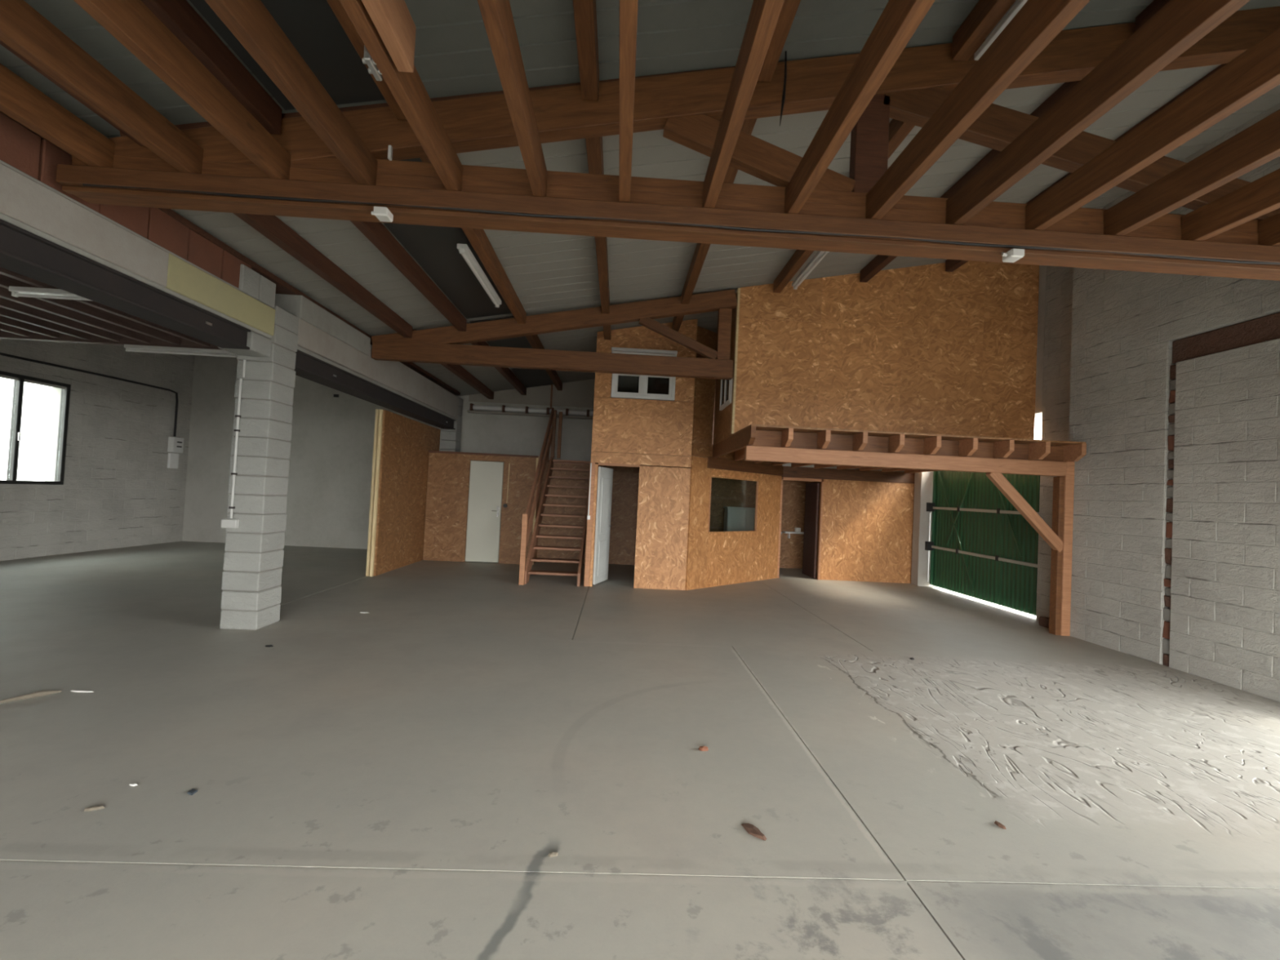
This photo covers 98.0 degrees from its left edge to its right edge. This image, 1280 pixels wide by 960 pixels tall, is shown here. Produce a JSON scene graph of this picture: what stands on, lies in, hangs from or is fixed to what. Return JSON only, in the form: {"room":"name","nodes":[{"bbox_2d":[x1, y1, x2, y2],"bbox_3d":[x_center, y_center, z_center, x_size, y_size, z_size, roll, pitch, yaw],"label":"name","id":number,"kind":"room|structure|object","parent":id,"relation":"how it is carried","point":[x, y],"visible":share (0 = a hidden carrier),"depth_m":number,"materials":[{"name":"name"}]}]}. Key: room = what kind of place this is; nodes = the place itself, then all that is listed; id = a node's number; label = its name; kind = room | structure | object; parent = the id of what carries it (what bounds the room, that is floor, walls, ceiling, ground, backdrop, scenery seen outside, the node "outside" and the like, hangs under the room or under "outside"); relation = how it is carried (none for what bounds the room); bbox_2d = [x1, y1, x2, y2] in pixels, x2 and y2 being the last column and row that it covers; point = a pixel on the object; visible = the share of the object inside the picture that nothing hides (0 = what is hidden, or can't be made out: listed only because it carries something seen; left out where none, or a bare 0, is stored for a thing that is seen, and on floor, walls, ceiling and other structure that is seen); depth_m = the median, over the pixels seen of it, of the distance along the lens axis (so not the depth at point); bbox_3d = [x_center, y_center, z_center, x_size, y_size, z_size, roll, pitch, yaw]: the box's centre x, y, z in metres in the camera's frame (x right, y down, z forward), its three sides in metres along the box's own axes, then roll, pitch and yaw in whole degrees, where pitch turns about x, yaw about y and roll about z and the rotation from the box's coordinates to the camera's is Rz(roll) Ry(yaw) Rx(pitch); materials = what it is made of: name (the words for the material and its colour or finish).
{"room":"warehouse","nodes":[
{"label":"warehouse","id":0,"kind":"room"},
{"bbox_2d":[0,338,195,560],"bbox_3d":[-10.385,-1.032,4.531,0.306,4.500,17.000,3,-1,-2],"label":"wall","id":1,"kind":"structure","parent":0,"point":[118,490],"depth_m":10.88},
{"bbox_2d":[0,370,71,484],"bbox_3d":[-10.429,-0.847,9.305,0.130,1.830,1.650,3,-1,-2],"label":"window","id":2,"kind":"structure","parent":1,"relation":"in","point":[18,390],"depth_m":9.35,"materials":[{"name":"black metal"}]},
{"bbox_2d":[0,352,177,436],"bbox_3d":[-10.396,-1.553,10.274,0.044,1.032,4.652,3,-1,-2],"label":"cable","id":3,"kind":"object","parent":1,"relation":"attached to","point":[1,353],"visible":1,"depth_m":10.79,"materials":[{"name":"black plastic"}]},
{"bbox_2d":[167,436,183,468],"bbox_3d":[-10.486,-0.611,12.555,0.129,0.700,0.300,3,-1,-2],"label":"meter box","id":4,"kind":"object","parent":1,"relation":"attached to","point":[175,444],"visible":1,"depth_m":12.50,"materials":[{"name":"white paint"}]},
{"bbox_2d":[0,111,460,421],"bbox_3d":[-3.941,-1.854,4.496,0.374,0.685,16.403,3,-1,-2],"label":"beam","id":5,"kind":"structure","parent":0,"point":[159,248],"depth_m":4.57,"materials":[{"name":"beige paint"}]},
{"bbox_2d":[182,355,878,551],"bbox_3d":[-2.294,-1.267,13.496,17.100,6.200,0.320,3,-1,-2],"label":"wall","id":6,"kind":"structure","parent":0,"point":[331,459],"depth_m":13.14,"materials":[{"name":"grey paint"}]},
{"bbox_2d":[466,403,593,419],"bbox_3d":[-2.498,-1.628,13.251,3.160,0.210,0.170,3,-1,-2],"label":"pipe","id":7,"kind":"object","parent":6,"relation":"attached to","point":[503,409],"visible":0.89,"depth_m":13.19,"materials":[{"name":"white plastic"}]},
{"bbox_2d":[0,541,1279,959],"bbox_3d":[-2.116,1.724,4.783,17.100,0.200,17.600,3,-1,-2],"label":"floor","id":8,"kind":"structure","parent":0,"point":[399,780],"depth_m":3.18,"materials":[{"name":"concrete"}]},
{"bbox_2d":[0,689,62,703],"bbox_3d":[-4.278,1.472,3.680,0.040,0.040,0.635,2,-2,35],"label":"stick","id":9,"kind":"object","parent":8,"relation":"on","point":[42,693],"visible":1,"depth_m":3.81,"materials":[{"name":"beige wood"}]},
{"bbox_2d":[70,689,93,692],"bbox_3d":[-3.988,1.508,3.976,0.175,0.009,0.029,3,-1,-2],"label":"flake","id":10,"kind":"object","parent":8,"relation":"on","point":[73,691],"visible":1,"depth_m":3.97,"materials":[{"name":"white paper"}]},
{"bbox_2d":[83,805,105,811],"bbox_3d":[-2.561,1.539,2.610,0.080,0.013,0.025,3,-2,-15],"label":"chip","id":11,"kind":"object","parent":8,"relation":"on","point":[96,807],"visible":1,"depth_m":2.60,"materials":[{"name":"beige wood"}]},
{"bbox_2d":[186,788,197,795],"bbox_3d":[-2.243,1.562,2.788,0.039,0.007,0.056,3,-1,-2],"label":"scrap","id":12,"kind":"object","parent":8,"relation":"on","point":[192,792],"visible":1,"depth_m":2.78,"materials":[{"name":"stone"}]},
{"bbox_2d":[217,305,298,630],"bbox_3d":[-4.083,-0.146,5.839,0.384,3.400,0.733,3,-1,-2],"label":"column","id":13,"kind":"structure","parent":8,"relation":"on","point":[253,558],"depth_m":5.81,"materials":[{"name":"grey concrete"}]},
{"bbox_2d":[0,218,250,349],"bbox_3d":[-3.802,-1.499,0.891,0.270,0.195,9.200,3,-1,-2],"label":"steel beam","id":14,"kind":"structure","parent":13,"relation":"on","point":[24,252],"depth_m":4.02,"materials":[{"name":"black metal"}]},
{"bbox_2d":[221,360,245,528],"bbox_3d":[-4.189,-0.379,5.762,0.150,1.750,0.055,3,-1,-2],"label":"conduit","id":15,"kind":"object","parent":13,"relation":"attached to","point":[225,523],"visible":1,"depth_m":5.76,"materials":[{"name":"grey plastic"}]},
{"bbox_2d":[294,349,455,429],"bbox_3d":[-4.125,-1.306,9.312,0.270,0.210,6.140,3,-1,-2],"label":"steel beam","id":16,"kind":"structure","parent":13,"relation":"on","point":[308,366],"depth_m":7.99,"materials":[{"name":"black metal"}]},
{"bbox_2d":[365,408,440,576],"bbox_3d":[-4.545,0.247,10.911,0.138,2.830,3.020,3,-1,-2],"label":"wall","id":17,"kind":"structure","parent":8,"relation":"on","point":[402,446],"depth_m":10.22,"materials":[{"name":"brown wood"}]},
{"bbox_2d":[440,397,463,452],"bbox_3d":[-4.349,-0.086,12.648,0.356,3.594,0.406,3,-1,-2],"label":"pier","id":18,"kind":"object","parent":8,"relation":"on","point":[451,439],"visible":0.28,"depth_m":12.48,"materials":[{"name":"grey concrete"}]},
{"bbox_2d":[422,450,590,564],"bbox_3d":[-2.751,0.634,12.510,3.580,2.310,1.564,3,-1,-2],"label":"wall","id":19,"kind":"structure","parent":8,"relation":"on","point":[447,512],"depth_m":11.78,"materials":[{"name":"brown wood"}]},
{"bbox_2d":[502,463,510,507],"bbox_3d":[-2.825,0.117,11.781,0.091,0.941,0.040,3,-1,-2],"label":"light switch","id":20,"kind":"object","parent":19,"relation":"attached to","point":[504,505],"visible":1,"depth_m":11.78,"materials":[{"name":"plastic"}]},
{"bbox_2d":[547,852,558,857],"bbox_3d":[-0.380,1.639,2.438,0.048,0.013,0.018,3,-2,-16],"label":"chip","id":21,"kind":"object","parent":8,"relation":"on","point":[550,854],"visible":1,"depth_m":2.43,"materials":[{"name":"beige wood"}]},
{"bbox_2d":[518,408,591,586],"bbox_3d":[-1.493,0.110,10.861,1.007,3.393,3.119,3,-1,-2],"label":"staircase","id":22,"kind":"structure","parent":8,"relation":"on","point":[525,568],"depth_m":10.42,"materials":[{"name":"brown wood"}]},
{"bbox_2d":[583,319,697,590],"bbox_3d":[0.141,-0.439,11.457,2.110,4.675,3.940,3,-1,-2],"label":"wall","id":23,"kind":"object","parent":8,"relation":"on","point":[642,425],"visible":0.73,"depth_m":9.53,"materials":[{"name":"brown wood"}]},
{"bbox_2d":[587,462,591,515],"bbox_3d":[-0.850,0.153,9.431,0.020,0.885,0.020,2,-2,20],"label":"conduit","id":24,"kind":"object","parent":23,"relation":"attached to","point":[590,463],"visible":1,"depth_m":9.42,"materials":[{"name":"white plastic"}]},
{"bbox_2d":[592,466,613,584],"bbox_3d":[-0.621,0.793,9.853,0.104,2.020,0.683,2,-2,16],"label":"open door","id":25,"kind":"structure","parent":23,"relation":"attached to","point":[604,495],"depth_m":9.76,"materials":[{"name":"white wood"}]},
{"bbox_2d":[611,346,677,356],"bbox_3d":[0.074,-2.171,9.464,1.120,0.093,0.100,3,-1,-2],"label":"strip light","id":26,"kind":"object","parent":23,"relation":"attached to","point":[614,349],"visible":0.92,"depth_m":9.43,"materials":[{"name":"white paint"}]},
{"bbox_2d":[698,746,708,751],"bbox_3d":[0.404,1.699,3.529,0.064,0.024,0.039,3,-1,-2],"label":"dry leaf","id":27,"kind":"object","parent":8,"relation":"on","point":[700,748],"visible":1,"depth_m":3.52,"materials":[{"name":"brown plant"}]},
{"bbox_2d":[684,325,783,590],"bbox_3d":[1.940,-0.487,10.589,2.919,4.900,0.065,4,-2,-45],"label":"wall","id":28,"kind":"structure","parent":8,"relation":"on","point":[713,558],"depth_m":10.10,"materials":[{"name":"brown wood"}]},
{"bbox_2d":[723,506,755,531],"bbox_3d":[2.355,1.336,12.767,0.860,1.410,0.450,3,-1,-2],"label":"cabinet","id":29,"kind":"object","parent":8,"relation":"on","point":[735,518],"visible":0.37,"depth_m":12.56,"materials":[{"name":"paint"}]},
{"bbox_2d":[741,822,766,840],"bbox_3d":[0.550,1.690,2.682,0.067,0.013,0.151,3,-2,-17],"label":"dry leaf","id":30,"kind":"object","parent":8,"relation":"on","point":[753,830],"visible":1,"depth_m":2.67,"materials":[{"name":"brown plant"}]},
{"bbox_2d":[709,466,915,583],"bbox_3d":[3.447,0.920,12.498,4.700,2.330,1.810,3,-1,-2],"label":"wall","id":31,"kind":"structure","parent":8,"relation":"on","point":[856,525],"depth_m":11.68,"materials":[{"name":"brown wood"}]},
{"bbox_2d":[782,531,804,538],"bbox_3d":[3.799,1.323,13.278,0.740,0.160,0.200,3,-1,-2],"label":"wall shelf","id":32,"kind":"object","parent":31,"relation":"attached to","point":[788,532],"visible":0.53,"depth_m":13.18,"materials":[{"name":"white plastic"}]},
{"bbox_2d":[794,527,800,532],"bbox_3d":[3.765,1.191,13.280,0.120,0.099,0.100,3,-1,-2],"label":"soap box","id":33,"kind":"object","parent":32,"relation":"on","point":[797,529],"visible":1,"depth_m":13.23,"materials":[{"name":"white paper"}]},
{"bbox_2d":[712,424,1086,635],"bbox_3d":[3.461,0.728,9.345,4.415,2.555,4.480,3,-1,-2],"label":"support frame","id":34,"kind":"object","parent":8,"relation":"on","point":[844,449],"visible":1,"depth_m":7.37,"materials":[{"name":"brown wood"}]},
{"bbox_2d":[713,260,1039,444],"bbox_3d":[3.686,-2.071,9.205,4.640,3.039,1.710,3,-1,-2],"label":"wall","id":35,"kind":"structure","parent":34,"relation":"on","point":[928,348],"depth_m":8.38,"materials":[{"name":"brown wood"}]},
{"bbox_2d":[911,471,936,586],"bbox_3d":[5.937,0.729,11.527,0.420,2.900,0.270,3,-1,-2],"label":"pilaster","id":36,"kind":"object","parent":8,"relation":"on","point":[923,481],"visible":0.4,"depth_m":11.40,"materials":[{"name":"white paint"}]},
{"bbox_2d":[994,820,1006,829],"bbox_3d":[1.832,1.753,2.834,0.022,0.016,0.061,3,-1,-10],"label":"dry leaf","id":37,"kind":"object","parent":8,"relation":"on","point":[999,824],"visible":1,"depth_m":2.83,"materials":[{"name":"brown plant"}]},
{"bbox_2d":[1038,616,1048,628],"bbox_3d":[5.813,2.022,7.827,0.248,0.149,0.291,3,-1,-2],"label":"lump","id":38,"kind":"object","parent":8,"relation":"on","point":[1043,621],"visible":0.3,"depth_m":7.85,"materials":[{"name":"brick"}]},
{"bbox_2d":[0,0,1279,399],"bbox_3d":[-1.788,-3.039,4.909,16.900,2.150,17.800,3,-1,-2],"label":"ceiling","id":39,"kind":"structure","parent":0,"point":[381,278],"depth_m":4.65,"materials":[{"name":"grey metal"}]},
{"bbox_2d":[0,266,223,350],"bbox_3d":[-7.044,-2.208,2.249,5.990,0.250,11.730,3,-1,-2],"label":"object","id":40,"kind":"structure","parent":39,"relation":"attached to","point":[25,318],"depth_m":7.24,"materials":[{"name":"grey metal"}]},
{"bbox_2d":[8,285,93,301],"bbox_3d":[-5.882,-1.915,5.776,1.200,0.093,0.100,3,-1,-2],"label":"strip light","id":41,"kind":"object","parent":40,"relation":"hanging from","point":[16,291],"visible":0.56,"depth_m":5.74,"materials":[{"name":"white paint"}]},
{"bbox_2d":[124,344,236,357],"bbox_3d":[-6.631,-1.865,8.068,1.580,0.093,0.100,3,-1,-2],"label":"strip light","id":42,"kind":"object","parent":40,"relation":"hanging from","point":[129,348],"visible":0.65,"depth_m":8.04,"materials":[{"name":"white paint"}]},
{"bbox_2d":[457,243,501,307],"bbox_3d":[-1.808,-2.291,6.367,0.100,0.093,1.650,3,-1,-2],"label":"strip light","id":43,"kind":"object","parent":39,"relation":"attached to","point":[464,249],"visible":1,"depth_m":6.14,"materials":[{"name":"white paint"}]},
{"bbox_2d":[371,288,737,379],"bbox_3d":[-1.226,-2.297,8.216,5.306,1.331,0.140,3,-1,-2],"label":"roof truss","id":44,"kind":"object","parent":39,"relation":"attached to","point":[440,345],"visible":1,"depth_m":8.16,"materials":[{"name":"brown wood"}]},
{"bbox_2d":[71,5,1279,280],"bbox_3d":[1.182,-2.770,3.898,9.753,2.284,0.145,3,-1,-2],"label":"roof truss","id":45,"kind":"object","parent":39,"relation":"attached to","point":[688,106],"visible":0.59,"depth_m":3.82,"materials":[{"name":"brown wood"}]},
{"bbox_2d":[387,145,392,160],"bbox_3d":[-1.660,-2.173,3.697,0.020,0.090,0.030,3,-1,-2],"label":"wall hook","id":46,"kind":"object","parent":45,"relation":"attached to","point":[390,148],"visible":1,"depth_m":3.68,"materials":[{"name":"white plastic"}]},
{"bbox_2d":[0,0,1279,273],"bbox_3d":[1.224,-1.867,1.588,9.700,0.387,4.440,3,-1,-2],"label":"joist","id":47,"kind":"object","parent":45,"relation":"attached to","point":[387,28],"visible":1,"depth_m":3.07,"materials":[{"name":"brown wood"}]},
{"bbox_2d":[361,44,382,80],"bbox_3d":[-1.243,-1.961,2.591,0.060,0.110,0.140,3,-1,-2],"label":"clamp","id":48,"kind":"object","parent":47,"relation":"attached to","point":[367,60],"visible":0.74,"depth_m":2.56,"materials":[{"name":"metal"}]},
{"bbox_2d":[371,206,393,222],"bbox_3d":[-1.689,-1.733,3.627,0.121,0.055,0.107,3,-1,-2],"label":"junction box","id":49,"kind":"object","parent":47,"relation":"attached to","point":[383,214],"visible":1,"depth_m":3.59,"materials":[{"name":"white plastic"}]},
{"bbox_2d":[82,183,1279,264],"bbox_3d":[1.005,-1.661,3.715,9.120,0.034,0.022,3,-1,-2],"label":"power cable","id":50,"kind":"object","parent":47,"relation":"attached to","point":[83,184],"visible":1,"depth_m":3.69,"materials":[{"name":"black plastic"}]},
{"bbox_2d":[1000,248,1024,262],"bbox_3d":[2.523,-1.528,3.783,0.121,0.055,0.107,3,-1,-2],"label":"junction box","id":51,"kind":"object","parent":45,"relation":"attached to","point":[1012,255],"visible":1,"depth_m":3.75,"materials":[{"name":"white plastic"}]},
{"bbox_2d":[779,50,786,126],"bbox_3d":[0.970,-2.642,3.741,0.024,0.561,0.058,2,-2,30],"label":"hanging cable","id":52,"kind":"object","parent":39,"relation":"hanging from","point":[785,54],"visible":1,"depth_m":3.73,"materials":[{"name":"black plastic"}]},
{"bbox_2d":[791,250,829,289],"bbox_3d":[2.228,-2.765,7.284,0.100,0.093,1.250,3,-1,-2],"label":"strip light","id":53,"kind":"object","parent":39,"relation":"attached to","point":[820,255],"visible":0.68,"depth_m":7.26,"materials":[{"name":"white paint"}]},
{"bbox_2d":[973,0,1027,60],"bbox_3d":[2.329,-2.848,3.060,0.100,0.093,1.400,3,-1,-2],"label":"strip light","id":54,"kind":"object","parent":39,"relation":"attached to","point":[1019,4],"visible":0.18,"depth_m":3.51,"materials":[{"name":"white paint"}]},
{"bbox_2d":[878,265,1073,620],"bbox_3d":[6.054,-0.942,10.575,0.540,6.200,6.180,3,-1,-2],"label":"wall","id":55,"kind":"structure","parent":0,"point":[1052,397],"depth_m":8.23,"materials":[{"name":"grey concrete"}]},
{"bbox_2d":[924,471,1039,615],"bbox_3d":[5.986,0.872,9.880,0.170,2.465,3.018,3,-1,-2],"label":"gate","id":56,"kind":"object","parent":55,"relation":"attached to","point":[981,547],"visible":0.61,"depth_m":9.82,"materials":[{"name":"metal"}]},
{"bbox_2d":[1068,102,1279,702],"bbox_3d":[6.211,-1.148,2.118,0.356,6.205,10.900,3,-1,-2],"label":"wall","id":57,"kind":"structure","parent":0,"point":[1175,399],"depth_m":6.00,"materials":[{"name":"brick"}]},
{"label":"outside","id":58,"kind":"structure","parent":0,"visible":0},
{"bbox_3d":[-0.008,0.160,-0.004,120.000,3.520,120.000,3,-1,-2],"label":"ground","id":59,"kind":"structure","parent":58,"visible":0},
{"bbox_2d":[0,377,52,480],"bbox_3d":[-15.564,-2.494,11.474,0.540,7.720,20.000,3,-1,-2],"label":"window","id":60,"kind":"structure","parent":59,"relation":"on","point":[37,398],"depth_m":14.10,"materials":[{"name":"glass"}]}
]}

